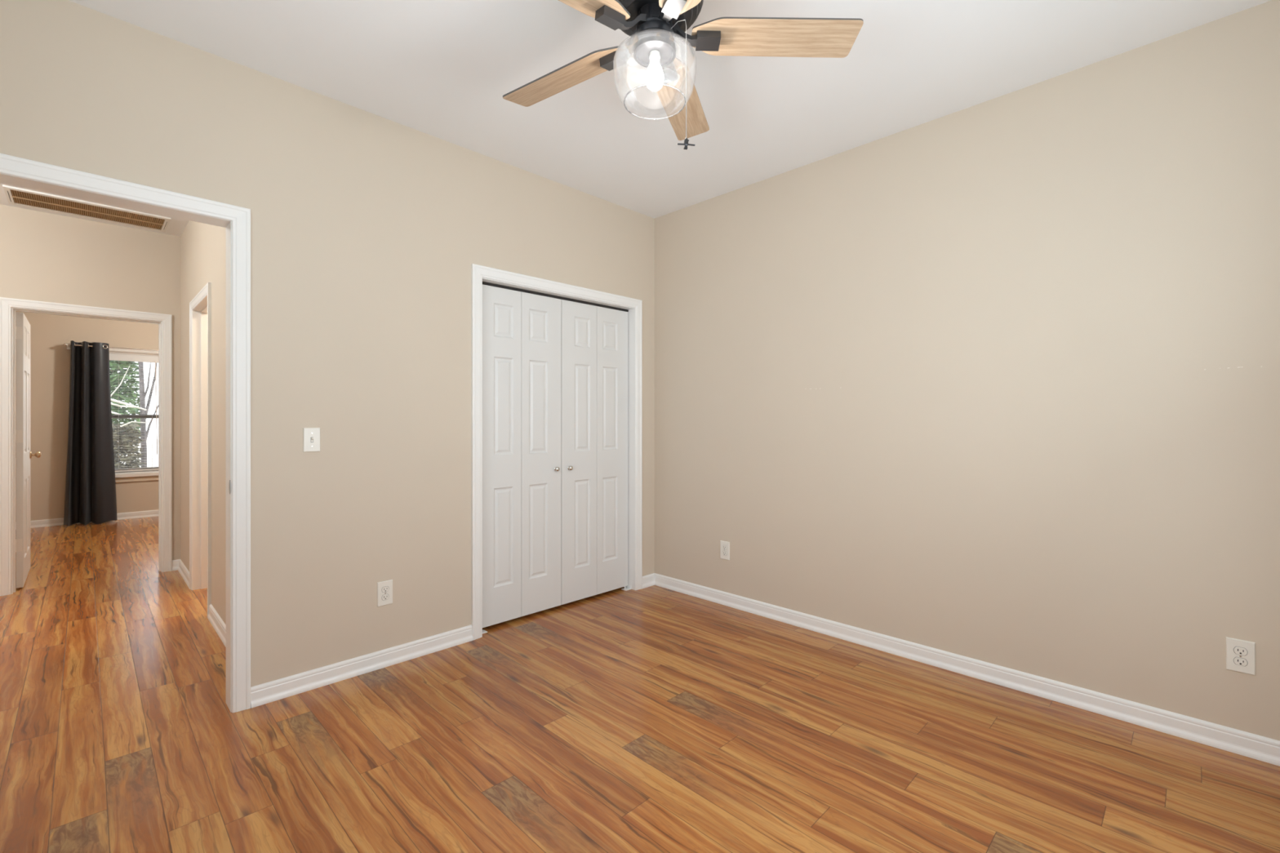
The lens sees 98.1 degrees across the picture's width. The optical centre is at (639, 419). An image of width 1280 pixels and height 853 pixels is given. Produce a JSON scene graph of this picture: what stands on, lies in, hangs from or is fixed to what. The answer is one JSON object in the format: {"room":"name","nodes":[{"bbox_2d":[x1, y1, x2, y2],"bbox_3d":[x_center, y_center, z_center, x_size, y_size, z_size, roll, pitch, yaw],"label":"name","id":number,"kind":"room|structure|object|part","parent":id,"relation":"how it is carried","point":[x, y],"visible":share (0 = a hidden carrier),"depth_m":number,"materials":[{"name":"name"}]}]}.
{"room":"empty bedroom","nodes":[
{"label":"empty bedroom","id":0,"kind":"room"},
{"bbox_2d":[15,311,158,522],"bbox_3d":[-6.251,-0.140,7.099,3.800,2.740,0.140,0,0,-45],"label":"wall","id":1,"kind":"structure","parent":0,"point":[50,359],"depth_m":6.45,"materials":[{"name":"beige paint"}]},
{"bbox_2d":[15,509,158,529],"bbox_3d":[-6.195,1.188,7.043,3.600,0.083,0.019,0,0,-45],"label":"baseboard","id":2,"kind":"structure","parent":1,"relation":"attached to","point":[131,515],"depth_m":6.83,"materials":[{"name":"white paint"}]},
{"bbox_2d":[63,342,158,351],"bbox_3d":[-6.136,-0.865,6.992,1.558,0.070,0.175,0,0,-45],"label":"curtain rod","id":3,"kind":"object","parent":1,"relation":"attached to","point":[64,344],"visible":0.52,"depth_m":6.69,"materials":[{"name":"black metal"}]},
{"bbox_2d":[63,340,117,526],"bbox_3d":[-6.485,0.157,6.560,0.452,2.143,0.200,0,0,-45],"label":"curtain","id":4,"kind":"object","parent":3,"relation":"hanging from","point":[90,496],"visible":1,"depth_m":6.55,"materials":[{"name":"black fabric"}]},
{"bbox_2d":[109,347,158,482],"bbox_3d":[-6.223,-0.054,7.082,1.085,1.647,0.165,0,0,-45],"label":"window","id":5,"kind":"structure","parent":1,"relation":"in","point":[148,475],"depth_m":6.94,"materials":[{"name":"white plastic"}]},
{"bbox_2d":[109,353,158,471],"bbox_3d":[-6.205,-0.085,7.064,0.865,1.450,0.054,0,0,-45],"label":"window blind","id":6,"kind":"object","parent":5,"relation":"attached to","point":[113,357],"visible":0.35,"depth_m":6.94,"materials":[{"name":"white plastic"}]},
{"bbox_3d":[-6.210,0.632,7.069,0.865,0.016,0.026,0,0,-45],"label":"rail","id":7,"kind":"part","parent":6,"relation":"part of","materials":[{"name":"white plastic"}]},
{"bbox_3d":[-6.210,-0.050,7.069,0.002,1.360,0.030,0,0,-45],"label":"ladder cord","id":8,"kind":"part","parent":6,"relation":"part of","materials":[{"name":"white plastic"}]},
{"bbox_3d":[-6.189,-0.104,7.048,1.041,1.548,0.019,0,0,-45],"label":"casing","id":9,"kind":"part","parent":5,"relation":"part of","materials":[{"name":"white paint"}]},
{"bbox_3d":[-6.233,-0.046,7.092,0.875,0.044,0.006,0,0,-45],"label":"meeting rail","id":10,"kind":"part","parent":5,"relation":"part of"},
{"bbox_3d":[-6.245,0.293,7.105,0.875,0.714,0.030,0,0,-45],"label":"sash","id":11,"kind":"part","parent":5,"relation":"part of","materials":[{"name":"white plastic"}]},
{"bbox_2d":[0,204,180,559],"bbox_3d":[-3.939,-0.140,4.505,4.200,2.740,0.115,0,0,-45],"label":"wall","id":12,"kind":"structure","parent":0,"point":[45,256],"depth_m":4.22,"materials":[{"name":"beige paint"}]},
{"bbox_2d":[15,311,40,588],"bbox_3d":[-4.769,0.218,4.297,0.771,2.000,0.159,0,0,45],"label":"door","id":13,"kind":"structure","parent":12,"relation":"in","point":[24,455],"depth_m":4.04,"materials":[{"name":"white paint"}]},
{"bbox_3d":[-4.961,0.285,4.558,0.060,0.060,0.062,0,0,45],"label":"knob","id":14,"kind":"part","parent":13,"relation":"part of","materials":[{"name":"gold metal"}]},
{"bbox_2d":[0,297,172,595],"bbox_3d":[-4.195,0.185,4.249,0.935,2.090,0.153,0,0,-45],"label":"door frame","id":15,"kind":"structure","parent":12,"relation":"attached to","point":[8,306],"depth_m":4.02,"materials":[{"name":"white paint"}]},
{"bbox_2d":[172,559,179,570],"bbox_3d":[-3.799,1.188,4.550,0.055,0.083,0.019,0,0,-45],"label":"baseboard","id":16,"kind":"structure","parent":12,"relation":"attached to","point":[175,562],"depth_m":4.54,"materials":[{"name":"white paint"}]},
{"bbox_2d":[180,220,226,625],"bbox_3d":[-2.715,-0.140,3.575,0.100,2.740,2.931,0,0,-45],"label":"wall","id":17,"kind":"structure","parent":0,"point":[202,246],"depth_m":3.45,"materials":[{"name":"beige paint"}]},
{"bbox_2d":[177,559,189,588],"bbox_3d":[-3.536,1.188,4.312,0.019,0.083,0.728,0,0,-45],"label":"baseboard","id":18,"kind":"structure","parent":17,"relation":"attached to","point":[182,569],"depth_m":4.31,"materials":[{"name":"white paint"}]},
{"bbox_2d":[189,282,211,616],"bbox_3d":[-2.943,0.188,3.789,0.119,2.085,0.850,0,0,-45],"label":"door frame","id":19,"kind":"structure","parent":17,"relation":"attached to","point":[200,307],"depth_m":4.03,"materials":[{"name":"white paint"}]},
{"bbox_2d":[207,604,226,647],"bbox_3d":[-2.199,1.188,2.975,0.019,0.083,1.353,0,0,-45],"label":"baseboard","id":20,"kind":"structure","parent":17,"relation":"attached to","point":[214,618],"depth_m":3.23,"materials":[{"name":"white paint"}]},
{"bbox_2d":[0,0,654,687],"bbox_3d":[-1.170,-0.140,2.966,3.740,2.740,0.115,0,0,-45],"label":"wall","id":21,"kind":"structure","parent":0,"point":[368,229],"depth_m":2.63,"materials":[{"name":"beige paint"}]},
{"bbox_2d":[0,153,250,712],"bbox_3d":[-2.046,0.154,2.090,0.944,2.151,0.153,0,0,-45],"label":"door frame","id":22,"kind":"structure","parent":21,"relation":"attached to","point":[14,171],"depth_m":2.34,"materials":[{"name":"white paint"}]},
{"bbox_3d":[-1.728,0.283,2.341,0.028,0.060,0.002,0,0,45],"label":"strike plate","id":23,"kind":"part","parent":22,"relation":"part of","materials":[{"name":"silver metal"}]},
{"bbox_2d":[302,427,319,452],"bbox_3d":[-1.501,0.091,2.542,0.069,0.110,0.016,0,0,-45],"label":"light switch","id":24,"kind":"object","parent":21,"relation":"attached to","point":[311,436],"visible":1,"depth_m":2.54,"materials":[{"name":"beige plastic"}]},
{"bbox_2d":[250,624,472,707],"bbox_3d":[-1.302,1.188,2.739,1.029,0.083,0.019,0,0,-45],"label":"baseboard","id":25,"kind":"structure","parent":21,"relation":"attached to","point":[276,690],"depth_m":2.67,"materials":[{"name":"white paint"}]},
{"bbox_2d":[377,579,392,606],"bbox_3d":[-1.273,0.866,2.775,0.074,0.120,0.009,0,0,-45],"label":"wall outlet","id":26,"kind":"object","parent":21,"relation":"attached to","point":[384,588],"visible":1,"depth_m":2.77,"materials":[{"name":"beige plastic"}]},
{"bbox_2d":[382,594,389,600],"bbox_3d":[-1.271,0.885,2.773,0.002,0.029,0.036,0,0,45],"label":"receptacle","id":27,"kind":"object","parent":26,"relation":"attached to","point":[384,597],"depth_m":2.77,"materials":[{"name":"beige plastic"}]},
{"bbox_2d":[382,586,389,592],"bbox_3d":[-1.271,0.847,2.773,0.002,0.029,0.036,0,0,45],"label":"receptacle","id":28,"kind":"object","parent":26,"relation":"attached to","point":[384,588],"depth_m":2.77,"materials":[{"name":"beige plastic"}]},
{"bbox_2d":[471,263,642,639],"bbox_3d":[-0.504,0.179,3.618,1.342,2.102,0.134,0,0,-45],"label":"door frame","id":29,"kind":"structure","parent":21,"relation":"attached to","point":[479,273],"depth_m":3.49,"materials":[{"name":"white paint"}]},
{"bbox_2d":[482,281,631,633],"bbox_3d":[-0.512,0.212,3.626,1.216,2.035,0.060,0,0,-45],"label":"door","id":30,"kind":"structure","parent":21,"relation":"in","point":[555,368],"depth_m":3.55,"materials":[{"name":"white paint"}]},
{"bbox_3d":[-0.535,0.317,3.582,0.031,0.031,0.030,0,0,-45],"label":"knob","id":31,"kind":"part","parent":30,"relation":"part of","materials":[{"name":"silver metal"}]},
{"bbox_2d":[642,573,654,588],"bbox_3d":[0.063,1.188,4.104,0.147,0.083,0.019,0,0,-45],"label":"baseboard","id":32,"kind":"structure","parent":21,"relation":"attached to","point":[648,580],"depth_m":4.10,"materials":[{"name":"white paint"}]},
{"bbox_2d":[0,0,1271,236],"bbox_3d":[-2.850,-1.570,3.543,5.380,0.120,10.160,0,0,-45],"label":"ceiling","id":33,"kind":"structure","parent":0,"point":[443,69],"depth_m":2.39,"materials":[{"name":"white paint"}]},
{"bbox_2d":[2,184,170,232],"bbox_3d":[-3.945,-1.504,4.003,0.828,0.011,0.410,0,0,-45],"label":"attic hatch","id":34,"kind":"object","parent":33,"relation":"in","point":[15,196],"visible":1,"depth_m":3.97,"materials":[{"name":"brown wood"}]},
{"bbox_2d":[502,0,863,149],"bbox_3d":[0.015,-1.170,1.812,1.274,0.680,1.283,0,0,-45],"label":"ceiling fan","id":35,"kind":"object","parent":33,"relation":"hanging from","point":[658,42],"visible":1,"depth_m":1.81,"materials":[{"name":"beige wood"}]},
{"bbox_3d":[-0.274,-1.255,2.038,0.544,0.006,0.142,0,12,35],"label":"blade","id":36,"kind":"part","parent":35,"relation":"part of","materials":[{"name":"brown wood"}]},
{"bbox_3d":[-0.264,-1.255,1.577,0.544,0.006,0.142,0,12,-37],"label":"blade","id":37,"kind":"part","parent":35,"relation":"part of","materials":[{"name":"brown wood"}]},
{"bbox_3d":[0.048,-1.127,1.814,0.058,0.094,0.058,0,0,-45],"label":"light bulb","id":38,"kind":"part","parent":35,"relation":"part of","materials":[{"name":"white glass"}]},
{"bbox_2d":[648,49,660,60],"bbox_3d":[0.048,-1.187,1.814,0.036,0.026,0.036,0,0,-45],"label":"socket","id":39,"kind":"object","parent":35,"relation":"attached to","point":[654,55],"depth_m":1.80,"materials":[{"name":"beige plastic"}]},
{"bbox_3d":[0.048,-1.121,1.814,0.271,0.166,0.271,0,0,-45],"label":"lamp shade","id":40,"kind":"part","parent":35,"relation":"part of","materials":[{"name":"clear glass"}]},
{"bbox_3d":[0.119,-1.055,1.736,0.006,0.384,0.079,0,0,-36],"label":"pull chain","id":41,"kind":"part","parent":35,"relation":"part of","materials":[{"name":"silver metal"}]},
{"bbox_3d":[0.177,-1.255,1.445,0.142,0.006,0.544,13,-4,-19],"label":"blade","id":42,"kind":"part","parent":35,"relation":"part of","materials":[{"name":"brown wood"}]},
{"bbox_3d":[0.161,-1.255,2.190,0.142,0.006,0.544,-12,-4,16],"label":"blade","id":43,"kind":"part","parent":35,"relation":"part of","materials":[{"name":"brown wood"}]},
{"bbox_3d":[0.440,-1.255,1.823,0.544,0.006,0.142,0,-12,-1],"label":"blade","id":44,"kind":"part","parent":35,"relation":"part of","materials":[{"name":"brown wood"}]},
{"bbox_2d":[0,516,1279,852],"bbox_3d":[-2.850,1.290,3.543,5.380,0.120,10.160,0,0,-45],"label":"floor","id":45,"kind":"structure","parent":0,"point":[654,718],"depth_m":2.07,"materials":[{"name":"laminate"}]},
{"bbox_2d":[654,0,1279,741],"bbox_3d":[1.355,-0.140,3.000,0.121,2.740,3.407,0,0,-45],"label":"wall","id":46,"kind":"structure","parent":0,"point":[996,380],"depth_m":2.54,"materials":[{"name":"beige paint"}]},
{"bbox_2d":[720,540,729,559],"bbox_3d":[0.565,0.869,3.700,0.074,0.120,0.009,0,0,45],"label":"wall outlet","id":47,"kind":"object","parent":46,"relation":"attached to","point":[724,545],"visible":1,"depth_m":3.69,"materials":[{"name":"beige plastic"}]},
{"bbox_2d":[654,573,1279,766],"bbox_3d":[1.264,1.188,2.994,0.019,0.083,3.287,0,0,-45],"label":"baseboard","id":48,"kind":"structure","parent":46,"relation":"attached to","point":[1263,748],"depth_m":2.52,"materials":[{"name":"white paint"}]},
{"bbox_2d":[1226,636,1255,675],"bbox_3d":[2.216,0.872,2.049,0.074,0.120,0.009,0,0,45],"label":"wall outlet","id":49,"kind":"object","parent":46,"relation":"attached to","point":[1240,654],"visible":1,"depth_m":2.05,"materials":[{"name":"beige plastic"}]},
{"bbox_2d":[1233,657,1248,666],"bbox_3d":[2.214,0.891,2.047,0.002,0.029,0.036,0,0,-45],"label":"receptacle","id":50,"kind":"object","parent":49,"relation":"attached to","point":[1237,661],"depth_m":2.05,"materials":[{"name":"beige plastic"}]},
{"bbox_2d":[1233,646,1248,655],"bbox_3d":[2.214,0.853,2.047,0.002,0.029,0.036,0,0,-45],"label":"receptacle","id":51,"kind":"object","parent":49,"relation":"attached to","point":[1237,651],"depth_m":2.05,"materials":[{"name":"beige plastic"}]},
{"label":"outside","id":52,"kind":"structure","parent":0,"visible":0},
{"bbox_2d":[119,439,158,466],"bbox_3d":[-24.643,1.905,31.714,70.000,0.150,60.300,0,0,-45],"label":"ground","id":53,"kind":"structure","parent":52,"point":[155,457],"depth_m":28.93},
{"bbox_2d":[109,360,146,437],"bbox_3d":[-12.404,-1.326,12.344,2.206,6.314,2.136,0,0,-45],"label":"evergreen tree","id":54,"kind":"object","parent":53,"relation":"on","point":[116,379],"visible":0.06,"depth_m":12.56,"materials":[{"name":"green plant"}]},
{"bbox_2d":[110,366,146,426],"bbox_3d":[-8.821,0.456,9.106,1.128,2.754,0.214,0,0,-35],"label":"fallen branch","id":55,"kind":"object","parent":53,"relation":"on","point":[117,387],"visible":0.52,"depth_m":9.27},
{"bbox_2d":[111,422,146,468],"bbox_3d":[-9.917,0.944,10.165,1.403,1.870,1.385,0,0,-45],"label":"shrub","id":56,"kind":"object","parent":53,"relation":"on","point":[127,435],"visible":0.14,"depth_m":10.29,"materials":[{"name":"green plant"}]},
{"bbox_2d":[137,361,158,467],"bbox_3d":[-10.073,-0.470,11.473,0.441,4.601,0.182,0,0,-45],"label":"bare tree","id":57,"kind":"object","parent":53,"relation":"on","point":[144,437],"visible":0.51,"depth_m":11.33,"materials":[{"name":"grey plant"}]}
]}

